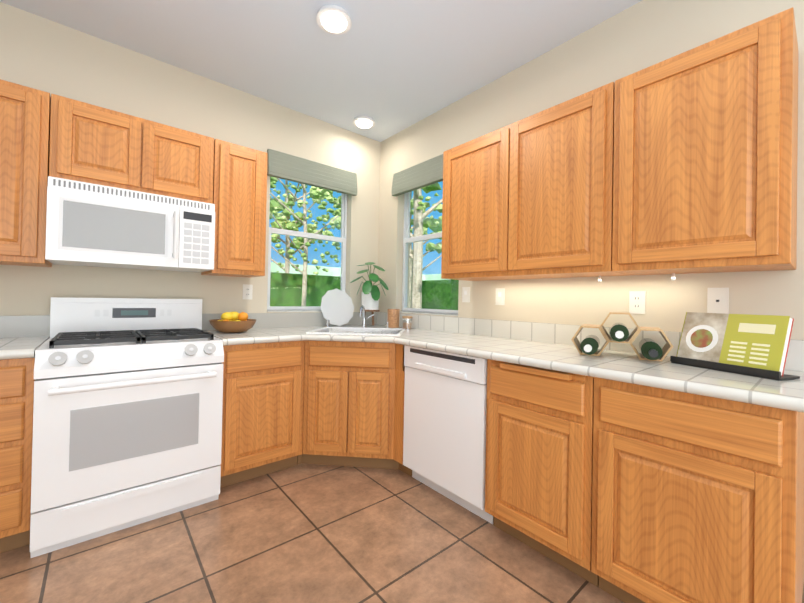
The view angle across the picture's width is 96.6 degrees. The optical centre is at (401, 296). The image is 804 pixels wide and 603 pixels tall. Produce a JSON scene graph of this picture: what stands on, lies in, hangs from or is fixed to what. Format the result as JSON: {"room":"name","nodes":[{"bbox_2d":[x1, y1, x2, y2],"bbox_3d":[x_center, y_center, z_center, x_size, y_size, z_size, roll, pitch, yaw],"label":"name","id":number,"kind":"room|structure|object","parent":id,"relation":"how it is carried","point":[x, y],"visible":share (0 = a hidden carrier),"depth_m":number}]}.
{"room":"kitchen","nodes":[
{"label":"kitchen","id":0,"kind":"room"},
{"bbox_2d":[0,2,380,315],"bbox_3d":[-1.938,-0.221,2.264,4.620,2.740,0.160,2,-1,-40],"label":"wall","id":1,"kind":"structure","parent":0,"point":[44,54],"depth_m":2.44},
{"bbox_2d":[0,79,51,266],"bbox_3d":[-2.145,-0.611,1.753,0.608,0.877,0.346,2,-1,-40],"label":"upper cabinet","id":2,"kind":"object","parent":1,"relation":"attached to","point":[25,113],"visible":0.94,"depth_m":1.77},
{"bbox_2d":[49,93,213,203],"bbox_3d":[-1.614,-0.818,2.198,0.760,0.435,0.346,2,-1,-40],"label":"upper cabinet","id":3,"kind":"object","parent":1,"relation":"attached to","point":[92,144],"visible":0.98,"depth_m":2.03},
{"bbox_2d":[45,176,214,272],"bbox_3d":[-1.584,-0.383,2.149,0.754,0.415,0.463,2,-1,-40],"label":"microwave","id":4,"kind":"object","parent":3,"relation":"attached to","point":[92,225],"visible":1,"depth_m":1.97},
{"bbox_2d":[201,139,267,276],"bbox_3d":[-1.193,-0.586,2.553,0.340,0.877,0.346,2,-1,-40],"label":"upper cabinet","id":5,"kind":"object","parent":1,"relation":"attached to","point":[239,187],"visible":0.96,"depth_m":2.42},
{"bbox_2d":[242,284,252,299],"bbox_3d":[-1.197,-0.033,2.777,0.072,0.116,0.008,2,-1,-40],"label":"electrical outlet","id":6,"kind":"object","parent":1,"relation":"attached to","point":[247,291],"visible":1,"depth_m":2.77},
{"bbox_2d":[267,177,346,311],"bbox_3d":[-0.819,-0.512,3.179,0.766,1.296,0.125,2,-1,-40],"label":"window","id":7,"kind":"structure","parent":1,"relation":"in","point":[312,236],"depth_m":3.18},
{"bbox_2d":[267,149,356,195],"bbox_3d":[-0.750,-1.062,3.114,0.830,0.210,0.050,2,-1,-40],"label":"blind","id":8,"kind":"object","parent":7,"relation":"attached to","point":[285,166],"visible":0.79,"depth_m":3.06},
{"bbox_2d":[0,464,623,602],"bbox_3d":[-0.242,1.223,0.200,4.620,0.120,5.520,2,-1,-40],"label":"floor","id":9,"kind":"structure","parent":0,"point":[307,533],"depth_m":1.61},
{"bbox_2d":[0,358,34,552],"bbox_3d":[-2.080,0.704,1.634,0.608,0.874,0.626,2,-1,-40],"label":"base cabinet","id":10,"kind":"object","parent":9,"relation":"on","point":[17,379],"visible":0.75,"depth_m":1.56},
{"bbox_2d":[30,297,223,557],"bbox_3d":[-1.503,0.585,2.022,0.758,1.140,0.739,2,-1,-40],"label":"range","id":11,"kind":"object","parent":9,"relation":"on","point":[127,413],"visible":1,"depth_m":1.78},
{"bbox_2d":[220,341,304,487],"bbox_3d":[-1.059,0.731,2.492,0.520,0.874,0.626,2,-1,-40],"label":"base cabinet","id":12,"kind":"object","parent":9,"relation":"on","point":[262,414],"visible":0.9,"depth_m":2.25},
{"bbox_2d":[297,341,411,475],"bbox_3d":[-0.292,0.748,2.800,1.045,0.874,1.141,2,-1,-40],"label":"base cabinet","id":13,"kind":"object","parent":9,"relation":"on","point":[353,404],"visible":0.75,"depth_m":2.39},
{"bbox_2d":[202,312,389,345],"bbox_3d":[-0.766,0.272,2.450,0.900,0.268,1.064,2,-1,-40],"label":"countertop","id":14,"kind":"structure","parent":13,"relation":"on","point":[268,327],"depth_m":2.69},
{"bbox_2d":[209,319,255,332],"bbox_3d":[-1.170,0.207,2.482,0.300,0.085,0.300,2,-1,-40],"label":"fruit bowl","id":15,"kind":"object","parent":14,"relation":"on","point":[232,326],"visible":0.96,"depth_m":2.38},
{"bbox_2d":[218,311,247,320],"bbox_3d":[-1.171,0.168,2.484,0.206,0.125,0.208,2,-1,-40],"label":"fruit","id":16,"kind":"object","parent":15,"relation":"in","point":[233,316],"visible":0.58,"depth_m":2.46},
{"bbox_2d":[366,312,803,412],"bbox_3d":[0.414,0.293,2.267,0.671,0.268,2.863,2,-1,-40],"label":"countertop","id":17,"kind":"structure","parent":13,"relation":"on","point":[549,346],"depth_m":1.68},
{"bbox_2d":[320,289,353,325],"bbox_3d":[-0.571,0.098,3.182,0.342,0.335,0.075,2,-1,-40],"label":"glass platter","id":18,"kind":"object","parent":17,"relation":"on","point":[337,307],"visible":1,"depth_m":3.19},
{"bbox_2d":[359,305,373,327],"bbox_3d":[-0.317,0.173,3.035,0.194,0.195,0.153,2,-1,-40],"label":"faucet","id":19,"kind":"object","parent":17,"relation":"on","point":[364,319],"visible":0.96,"depth_m":3.07},
{"bbox_2d":[362,310,379,325],"bbox_3d":[-0.294,0.194,3.285,0.176,0.142,0.176,2,-1,-40],"label":"plant stand","id":20,"kind":"object","parent":17,"relation":"on","point":[372,311],"visible":0.69,"depth_m":3.23},
{"bbox_2d":[350,262,388,309],"bbox_3d":[-0.284,-0.095,3.224,0.331,0.433,0.288,2,-1,-40],"label":"potted plant","id":21,"kind":"object","parent":20,"relation":"on","point":[370,295],"visible":1,"depth_m":3.20},
{"bbox_2d":[387,309,399,327],"bbox_3d":[-0.076,0.195,3.175,0.112,0.162,0.112,2,-1,-40],"label":"tumbler","id":22,"kind":"object","parent":17,"relation":"on","point":[393,315],"visible":0.96,"depth_m":3.13},
{"bbox_2d":[402,316,412,328],"bbox_3d":[0.045,0.223,3.046,0.087,0.108,0.088,2,-1,-40],"label":"glass jar","id":23,"kind":"object","parent":17,"relation":"on","point":[407,325],"visible":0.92,"depth_m":3.01},
{"bbox_2d":[571,312,673,361],"bbox_3d":[1.041,0.181,1.715,0.400,0.208,0.170,1,-1,31],"label":"wine rack","id":24,"kind":"object","parent":17,"relation":"on","point":[668,346],"visible":0.92,"depth_m":1.66},
{"bbox_2d":[580,323,662,359],"bbox_3d":[1.012,0.202,1.667,0.314,0.143,0.330,1,-1,31],"label":"wine bottles","id":25,"kind":"object","parent":24,"relation":"in","point":[650,349],"visible":0.98,"depth_m":1.59},
{"bbox_2d":[670,356,799,380],"bbox_3d":[1.278,0.201,1.394,0.144,0.172,0.350,1,-1,-20],"label":"book stand","id":26,"kind":"object","parent":17,"relation":"on","point":[755,372],"visible":0.71,"depth_m":1.32},
{"bbox_2d":[676,312,793,376],"bbox_3d":[1.271,0.173,1.392,0.094,0.209,0.330,1,-1,-20],"label":"cookbook","id":27,"kind":"object","parent":26,"relation":"on","point":[756,341],"visible":0.96,"depth_m":1.35},
{"bbox_2d":[403,345,493,523],"bbox_3d":[0.441,0.758,2.251,0.626,0.873,0.632,2,-1,-40],"label":"dishwasher","id":28,"kind":"object","parent":9,"relation":"on","point":[445,412],"visible":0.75,"depth_m":2.01},
{"bbox_2d":[485,359,598,585],"bbox_3d":[0.808,0.760,1.804,0.642,0.874,0.510,2,-1,-40],"label":"base cabinet","id":29,"kind":"object","parent":9,"relation":"on","point":[539,461],"visible":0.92,"depth_m":1.57},
{"bbox_2d":[591,377,803,602],"bbox_3d":[1.155,0.763,1.403,0.626,0.874,0.544,2,-1,-40],"label":"base cabinet","id":30,"kind":"object","parent":9,"relation":"on","point":[697,498],"visible":0.94,"depth_m":1.17},
{"bbox_3d":[-2.830,0.684,1.004,1.341,0.874,0.626,2,-1,-40],"label":"base cabinet","id":31,"kind":"object","parent":9,"relation":"on","visible":0},
{"bbox_2d":[0,315,49,359],"bbox_3d":[-2.577,0.172,1.196,1.957,0.160,0.654,2,-1,-40],"label":"countertop","id":32,"kind":"structure","parent":31,"relation":"on","point":[24,336],"depth_m":1.96},
{"bbox_2d":[0,0,641,141],"bbox_3d":[-0.187,-1.636,0.224,4.620,0.120,5.520,2,-1,-40],"label":"ceiling","id":33,"kind":"structure","parent":0,"point":[391,67],"depth_m":2.20},
{"bbox_2d":[316,4,351,34],"bbox_3d":[-0.382,-1.536,2.010,0.196,0.053,0.196,2,-1,-40],"label":"ceiling light","id":34,"kind":"object","parent":33,"relation":"attached to","point":[333,19],"visible":1,"depth_m":1.98},
{"bbox_2d":[353,115,374,128],"bbox_3d":[-0.335,-1.526,3.168,0.196,0.053,0.196,2,-1,-40],"label":"ceiling light","id":35,"kind":"object","parent":33,"relation":"attached to","point":[364,122],"visible":1,"depth_m":3.12},
{"bbox_2d":[378,0,803,339],"bbox_3d":[1.544,-0.161,1.585,0.160,2.740,5.360,2,-1,-40],"label":"wall","id":36,"kind":"structure","parent":0,"point":[641,35],"depth_m":2.01},
{"bbox_2d":[391,154,442,196],"bbox_3d":[0.187,-1.044,3.058,0.050,0.210,0.830,2,-1,-40],"label":"blind","id":37,"kind":"object","parent":36,"relation":"attached to","point":[421,175],"visible":0.62,"depth_m":3.08},
{"bbox_2d":[400,182,458,315],"bbox_3d":[0.247,-0.492,3.112,0.125,1.296,0.766,2,-1,-40],"label":"window","id":38,"kind":"structure","parent":36,"relation":"in","point":[407,239],"depth_m":3.31},
{"bbox_2d":[462,287,469,301],"bbox_3d":[0.484,-0.011,2.708,0.009,0.116,0.072,2,-1,-40],"label":"light switch","id":39,"kind":"object","parent":36,"relation":"attached to","point":[465,294],"visible":1,"depth_m":2.71},
{"bbox_2d":[495,288,504,304],"bbox_3d":[0.678,0.003,2.477,0.009,0.116,0.072,2,-1,-40],"label":"light switch","id":40,"kind":"object","parent":36,"relation":"attached to","point":[500,296],"visible":1,"depth_m":2.47},
{"bbox_2d":[441,82,631,280],"bbox_3d":[0.740,-0.553,2.156,0.346,0.877,1.072,2,-1,-40],"label":"upper cabinet","id":41,"kind":"object","parent":36,"relation":"attached to","point":[530,197],"visible":0.98,"depth_m":1.92},
{"bbox_2d":[629,291,645,313],"bbox_3d":[1.210,0.032,1.843,0.008,0.116,0.072,2,-1,-40],"label":"electrical outlet","id":42,"kind":"object","parent":36,"relation":"attached to","point":[636,302],"visible":0.98,"depth_m":1.84},
{"bbox_2d":[612,7,797,274],"bbox_3d":[1.266,-0.548,1.529,0.346,0.877,0.556,2,-1,-40],"label":"upper cabinet","id":43,"kind":"object","parent":36,"relation":"attached to","point":[705,156],"visible":1,"depth_m":1.37},
{"bbox_2d":[598,273,675,281],"bbox_3d":[1.155,-0.090,1.781,0.017,0.035,0.338,2,-1,-40],"label":"under-cabinet light","id":44,"kind":"object","parent":43,"relation":"attached to","point":[673,278],"visible":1,"depth_m":1.66},
{"bbox_2d":[707,288,728,313],"bbox_3d":[1.413,0.020,1.602,0.008,0.116,0.072,2,-1,-40],"label":"outlet","id":45,"kind":"object","parent":36,"relation":"attached to","point":[717,300],"visible":0.85,"depth_m":1.60},
{"label":"outside","id":46,"kind":"structure","parent":0,"visible":0},
{"bbox_2d":[269,176,458,309],"bbox_3d":[0.397,-1.520,10.642,70.000,6.770,70.000,2,-1,-40],"label":"garden","id":47,"kind":"object","parent":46,"point":[315,278],"depth_m":8.85}
]}

